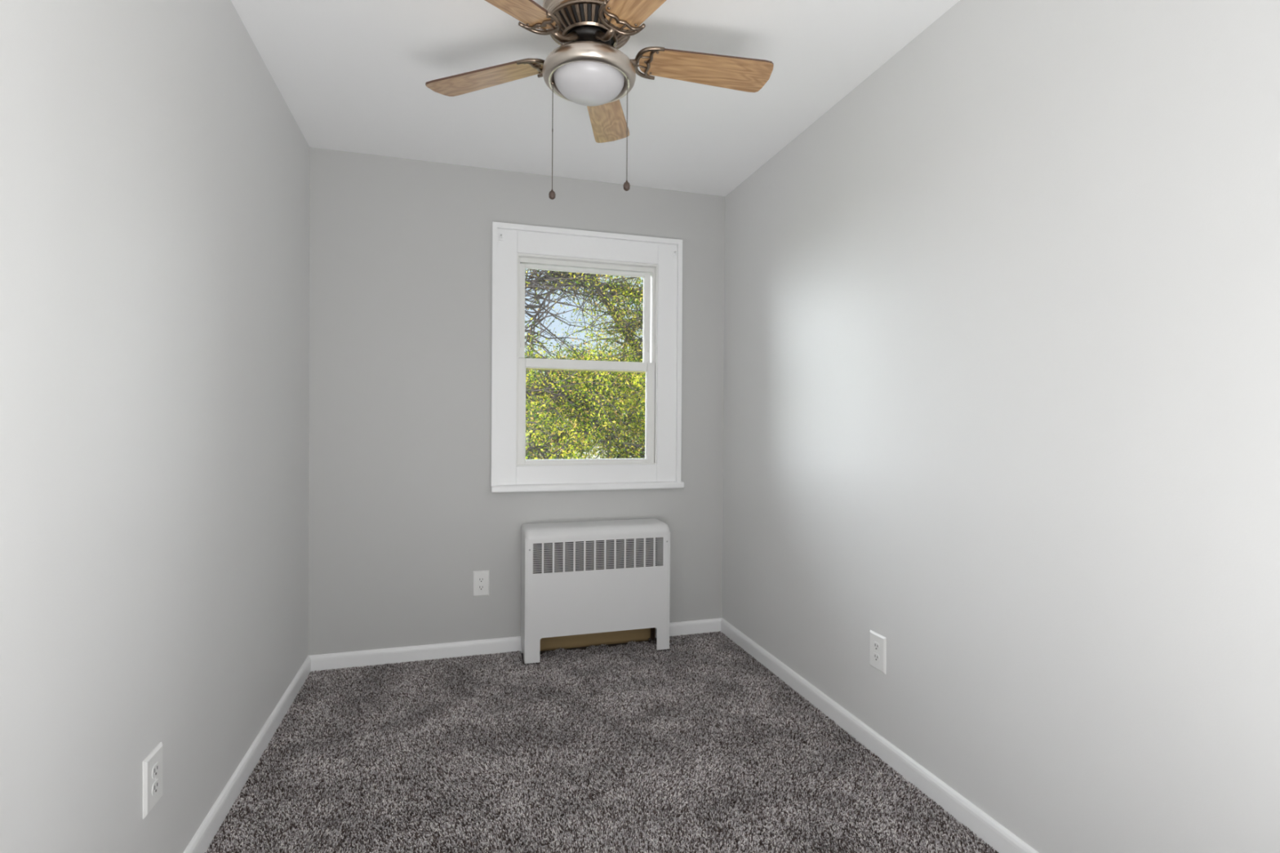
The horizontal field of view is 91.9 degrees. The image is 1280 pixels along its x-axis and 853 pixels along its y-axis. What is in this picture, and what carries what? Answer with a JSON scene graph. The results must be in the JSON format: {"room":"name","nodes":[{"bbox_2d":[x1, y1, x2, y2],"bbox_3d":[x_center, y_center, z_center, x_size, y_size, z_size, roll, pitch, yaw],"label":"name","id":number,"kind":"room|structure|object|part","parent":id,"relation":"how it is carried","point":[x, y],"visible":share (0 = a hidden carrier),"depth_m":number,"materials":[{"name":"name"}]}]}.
{"room":"empty bedroom","nodes":[
{"label":"empty bedroom","id":0,"kind":"room"},
{"bbox_2d":[0,0,309,852],"bbox_3d":[-0.820,-0.005,0.177,0.150,2.540,5.605,0,0,-16],"label":"wall","id":1,"kind":"structure","parent":0,"point":[154,167],"depth_m":1.35,"materials":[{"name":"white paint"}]},
{"bbox_2d":[142,742,162,819],"bbox_3d":[-1.105,0.802,1.408,0.008,0.128,0.086,0,0,-16],"label":"wall outlet","id":2,"kind":"object","parent":1,"relation":"attached to","point":[153,763],"visible":1,"depth_m":1.40,"materials":[{"name":"white plastic"}]},
{"bbox_2d":[151,779,159,795],"bbox_3d":[-1.103,0.822,1.409,0.002,0.028,0.034,0,0,-16],"label":"receptacle","id":3,"kind":"object","parent":2,"relation":"attached to","point":[155,783],"depth_m":1.41,"materials":[{"name":"grey plastic"}]},
{"bbox_2d":[151,762,159,778],"bbox_3d":[-1.102,0.783,1.409,0.002,0.028,0.034,0,0,-16],"label":"receptacle","id":4,"kind":"object","parent":2,"relation":"attached to","point":[155,766],"depth_m":1.41,"materials":[{"name":"grey plastic"}]},
{"bbox_2d":[183,655,311,852],"bbox_3d":[-1.032,1.127,1.167,0.014,0.084,3.605,0,0,-16],"label":"baseboard","id":5,"kind":"structure","parent":1,"relation":"attached to","point":[205,834],"depth_m":1.99,"materials":[{"name":"white paint"}]},
{"bbox_2d":[308,146,724,655],"bbox_3d":[-0.550,-0.075,3.231,2.499,2.440,0.100,0,0,-16],"label":"wall","id":6,"kind":"structure","parent":0,"point":[403,509],"depth_m":3.04,"materials":[{"name":"grey paint"}]},
{"bbox_2d":[472,570,488,596],"bbox_3d":[-0.797,0.789,3.109,0.079,0.128,0.008,0,0,-16],"label":"wall outlet","id":7,"kind":"object","parent":6,"relation":"attached to","point":[480,578],"visible":1,"depth_m":3.11,"materials":[{"name":"white plastic"}]},
{"bbox_2d":[477,584,484,590],"bbox_3d":[-0.797,0.808,3.107,0.034,0.028,0.002,0,0,-16],"label":"receptacle","id":8,"kind":"object","parent":7,"relation":"attached to","point":[480,587],"depth_m":3.11,"materials":[{"name":"grey plastic"}]},
{"bbox_2d":[477,577,484,582],"bbox_3d":[-0.797,0.769,3.107,0.034,0.028,0.002,0,0,-16],"label":"receptacle","id":9,"kind":"object","parent":7,"relation":"attached to","point":[480,580],"depth_m":3.11,"materials":[{"name":"grey plastic"}]},
{"bbox_2d":[309,617,721,673],"bbox_3d":[-0.542,1.116,3.185,2.099,0.084,0.014,0,0,-16],"label":"baseboard","id":10,"kind":"structure","parent":6,"relation":"attached to","point":[322,662],"depth_m":3.04,"materials":[{"name":"white paint"}]},
{"bbox_2d":[490,221,684,493],"bbox_3d":[-0.264,-0.342,3.288,1.024,1.354,0.130,0,0,-16],"label":"window","id":11,"kind":"structure","parent":6,"relation":"in","point":[522,246],"depth_m":3.25,"materials":[{"name":"white paint"}]},
{"bbox_2d":[498,233,502,240],"bbox_3d":[-0.696,-0.953,3.104,0.018,0.036,0.026,0,0,-16],"label":"curtain bracket","id":12,"kind":"object","parent":11,"relation":"attached to","point":[500,235],"visible":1,"depth_m":3.11,"materials":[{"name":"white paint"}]},
{"bbox_3d":[-0.287,-0.572,3.305,0.709,0.533,0.028,0,0,-16],"label":"sash","id":13,"kind":"part","parent":11,"relation":"part of","materials":[{"name":"white plastic"}]},
{"bbox_3d":[-0.294,-0.059,3.345,0.711,0.503,0.007,0,0,-16],"label":"screen frame","id":14,"kind":"part","parent":11,"relation":"part of","materials":[{"name":"white"}]},
{"bbox_3d":[-0.276,-0.074,3.278,0.736,0.550,0.026,0,0,-16],"label":"sash","id":15,"kind":"part","parent":11,"relation":"part of","materials":[{"name":"white plastic"}]},
{"bbox_3d":[-0.255,0.316,3.249,1.022,0.038,0.040,0,0,-16],"label":"sill","id":16,"kind":"part","parent":11,"relation":"part of","materials":[{"name":"white paint"}]},
{"bbox_2d":[672,249,676,257],"bbox_3d":[0.191,-0.943,3.367,0.018,0.036,0.026,0,0,-16],"label":"curtain bracket","id":17,"kind":"object","parent":11,"relation":"attached to","point":[674,253],"visible":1,"depth_m":3.37,"materials":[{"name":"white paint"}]},
{"bbox_2d":[539,627,655,651],"bbox_3d":[-0.254,1.108,3.272,0.700,0.102,0.010,0,0,-16],"label":"trim","id":18,"kind":"structure","parent":6,"relation":"attached to","point":[642,634],"depth_m":3.27,"materials":[{"name":"brown wood"}]},
{"bbox_2d":[211,640,977,852],"bbox_3d":[0.265,1.236,0.457,2.499,0.108,5.905,0,0,-16],"label":"floor","id":19,"kind":"structure","parent":0,"point":[626,643],"depth_m":1.93,"materials":[{"name":"grey carpet"}]},
{"bbox_2d":[520,518,670,663],"bbox_3d":[-0.227,0.821,3.175,0.739,0.644,0.202,0,0,-16],"label":"radiator","id":20,"kind":"object","parent":19,"relation":"on","point":[577,578],"visible":1,"depth_m":3.10,"materials":[{"name":"white metal"}]},
{"bbox_3d":[-0.580,0.840,3.074,0.003,0.604,0.197,0,0,-16],"label":"panel","id":21,"kind":"part","parent":20,"relation":"part of","materials":[{"name":"white metal"}]},
{"bbox_3d":[-0.549,0.842,2.984,0.018,0.595,0.007,1,0,25],"label":"corner post","id":22,"kind":"part","parent":20,"relation":"part of","materials":[{"name":"white metal"}]},
{"bbox_2d":[520,518,669,539],"bbox_3d":[-0.226,0.523,3.174,0.739,0.047,0.200,0,0,-16],"label":"radiator top","id":23,"kind":"object","parent":20,"relation":"attached to","point":[627,529],"depth_m":3.11,"materials":[{"name":"white metal"}]},
{"bbox_3d":[-0.252,0.793,3.259,0.717,0.489,0.006,0,0,-16],"label":"plate","id":24,"kind":"part","parent":20,"relation":"part of","materials":[{"name":"white metal"}]},
{"bbox_2d":[532,537,664,573],"bbox_3d":[-0.199,0.640,3.082,0.671,0.147,0.003,0,0,-16],"label":"vent grille","id":25,"kind":"object","parent":20,"relation":"attached to","point":[542,541],"depth_m":3.08,"materials":[{"name":"white metal"}]},
{"bbox_3d":[0.124,0.843,3.282,0.003,0.604,0.197,0,0,-16],"label":"panel","id":26,"kind":"part","parent":20,"relation":"part of","materials":[{"name":"white metal"}]},
{"bbox_3d":[0.147,0.845,3.190,0.007,0.595,0.018,1,0,32],"label":"corner post","id":27,"kind":"part","parent":20,"relation":"part of","materials":[{"name":"white metal"}]},
{"bbox_2d":[204,631,998,852],"bbox_3d":[-0.033,1.162,1.461,2.086,0.010,3.599,0,0,-16],"label":"carpet","id":28,"kind":"object","parent":19,"relation":"on","point":[700,669],"visible":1,"depth_m":2.12,"materials":[{"name":"grey carpet"}]},
{"bbox_2d":[231,0,959,196],"bbox_3d":[0.281,-1.370,0.439,2.499,0.200,5.905,0,0,-16],"label":"ceiling","id":29,"kind":"structure","parent":0,"point":[353,75],"depth_m":2.33,"materials":[{"name":"white paint"}]},
{"bbox_2d":[425,0,773,199],"bbox_3d":[-0.107,-0.958,1.723,1.011,0.648,1.038,0,0,-16],"label":"ceiling fan","id":30,"kind":"object","parent":29,"relation":"hanging from","point":[588,68],"visible":1,"depth_m":1.70,"materials":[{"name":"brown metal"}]},
{"bbox_3d":[-0.455,-1.043,1.850,0.397,0.006,0.126,1,11,23],"label":"fan blade","id":31,"kind":"part","parent":30,"relation":"part of","materials":[{"name":"brown wood"}]},
{"bbox_3d":[-0.361,-1.039,1.460,0.126,0.006,0.397,14,9,40],"label":"fan blade","id":32,"kind":"part","parent":30,"relation":"part of","materials":[{"name":"brown wood"}]},
{"bbox_3d":[-0.244,-0.806,1.727,0.004,0.304,0.004,0,0,-16],"label":"pull chain","id":33,"kind":"part","parent":30,"relation":"part of","materials":[{"name":"grey metal"}]},
{"bbox_3d":[-0.200,-1.043,1.649,0.026,0.049,0.091,1,1,41],"label":"blade arm","id":34,"kind":"part","parent":30,"relation":"part of","materials":[{"name":"brown metal"}]},
{"bbox_3d":[-0.141,-0.941,1.720,0.197,0.066,0.197,0,0,-16],"label":"lamp shade","id":35,"kind":"part","parent":30,"relation":"part of","materials":[{"name":"white glass"}]},
{"bbox_3d":[-0.092,-1.043,1.640,0.026,0.049,0.091,0,0,-31],"label":"blade arm","id":36,"kind":"part","parent":30,"relation":"part of","materials":[{"name":"brown metal"}]},
{"bbox_3d":[-0.113,-1.042,2.059,0.126,0.006,0.397,-10,0,5],"label":"fan blade","id":37,"kind":"part","parent":30,"relation":"part of","materials":[{"name":"brown wood"}]},
{"bbox_3d":[-0.050,-1.043,1.741,0.091,0.049,0.026,0,0,-13],"label":"blade arm","id":38,"kind":"part","parent":30,"relation":"part of","materials":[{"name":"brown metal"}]},
{"bbox_3d":[-0.035,-0.811,1.686,0.003,0.296,0.003,0,0,-16],"label":"pull chain","id":39,"kind":"part","parent":30,"relation":"part of","materials":[{"name":"grey metal"}]},
{"bbox_3d":[0.038,-1.037,1.429,0.126,0.006,0.397,12,-6,-31],"label":"fan blade","id":40,"kind":"part","parent":30,"relation":"part of","materials":[{"name":"brown wood"}]},
{"bbox_3d":[0.191,-1.038,1.799,0.397,0.006,0.126,0,-10,-13],"label":"fan blade","id":41,"kind":"part","parent":30,"relation":"part of","materials":[{"name":"brown wood"}]},
{"bbox_2d":[722,0,1279,852],"bbox_3d":[1.337,0.004,0.815,0.150,2.540,5.605,0,0,-16],"label":"wall","id":42,"kind":"structure","parent":0,"point":[1001,406],"depth_m":1.59,"materials":[{"name":"white paint"}]},
{"bbox_2d":[869,630,886,674],"bbox_3d":[0.842,0.800,2.198,0.008,0.128,0.086,0,0,-16],"label":"wall outlet","id":43,"kind":"object","parent":42,"relation":"attached to","point":[877,660],"visible":1,"depth_m":2.19,"materials":[{"name":"white plastic"}]},
{"bbox_2d":[873,653,879,662],"bbox_3d":[0.839,0.820,2.197,0.002,0.028,0.034,0,0,-16],"label":"receptacle","id":44,"kind":"object","parent":43,"relation":"attached to","point":[876,655],"depth_m":2.20,"materials":[{"name":"grey plastic"}]},
{"bbox_2d":[873,641,879,651],"bbox_3d":[0.839,0.781,2.197,0.002,0.028,0.034,0,0,-16],"label":"receptacle","id":45,"kind":"object","parent":43,"relation":"attached to","point":[876,644],"depth_m":2.20,"materials":[{"name":"grey plastic"}]},
{"bbox_2d":[720,617,1038,852],"bbox_3d":[0.968,1.135,1.759,0.014,0.084,3.605,0,0,-16],"label":"baseboard","id":46,"kind":"structure","parent":42,"relation":"attached to","point":[991,832],"depth_m":2.10,"materials":[{"name":"white paint"}]},
{"label":"outside","id":47,"kind":"structure","parent":0,"visible":0},
{"bbox_3d":[-13.364,3.771,60.386,130.000,0.200,116.675,0,0,-16],"label":"ground","id":48,"kind":"structure","parent":47,"visible":0},
{"bbox_2d":[524,339,599,459],"bbox_3d":[-3.243,0.448,20.024,5.356,7.142,5.480,0,0,19],"label":"tree","id":49,"kind":"object","parent":48,"relation":"on","point":[528,379],"visible":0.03,"depth_m":19.46,"materials":[{"name":"green plant"}]},
{"bbox_2d":[525,381,641,459],"bbox_3d":[-4.960,0.595,35.561,18.800,6.600,8.000,0,0,-16],"label":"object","id":50,"kind":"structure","parent":48,"relation":"on","point":[594,456],"depth_m":32.71,"materials":[{"name":"green plant"}]},
{"bbox_2d":[524,268,645,459],"bbox_3d":[-0.493,0.029,8.166,5.731,8.194,3.163,0,1,-40],"label":"leafy tree","id":51,"kind":"object","parent":48,"relation":"on","point":[597,424],"visible":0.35,"depth_m":7.57,"materials":[{"name":"green plant"}]},
{"bbox_2d":[617,347,645,448],"bbox_3d":[1.179,0.268,25.422,5.205,7.483,4.936,0,0,-16],"label":"tree","id":52,"kind":"object","parent":48,"relation":"on","point":[642,348],"visible":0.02,"depth_m":24.69,"materials":[{"name":"green plant"}]}
]}

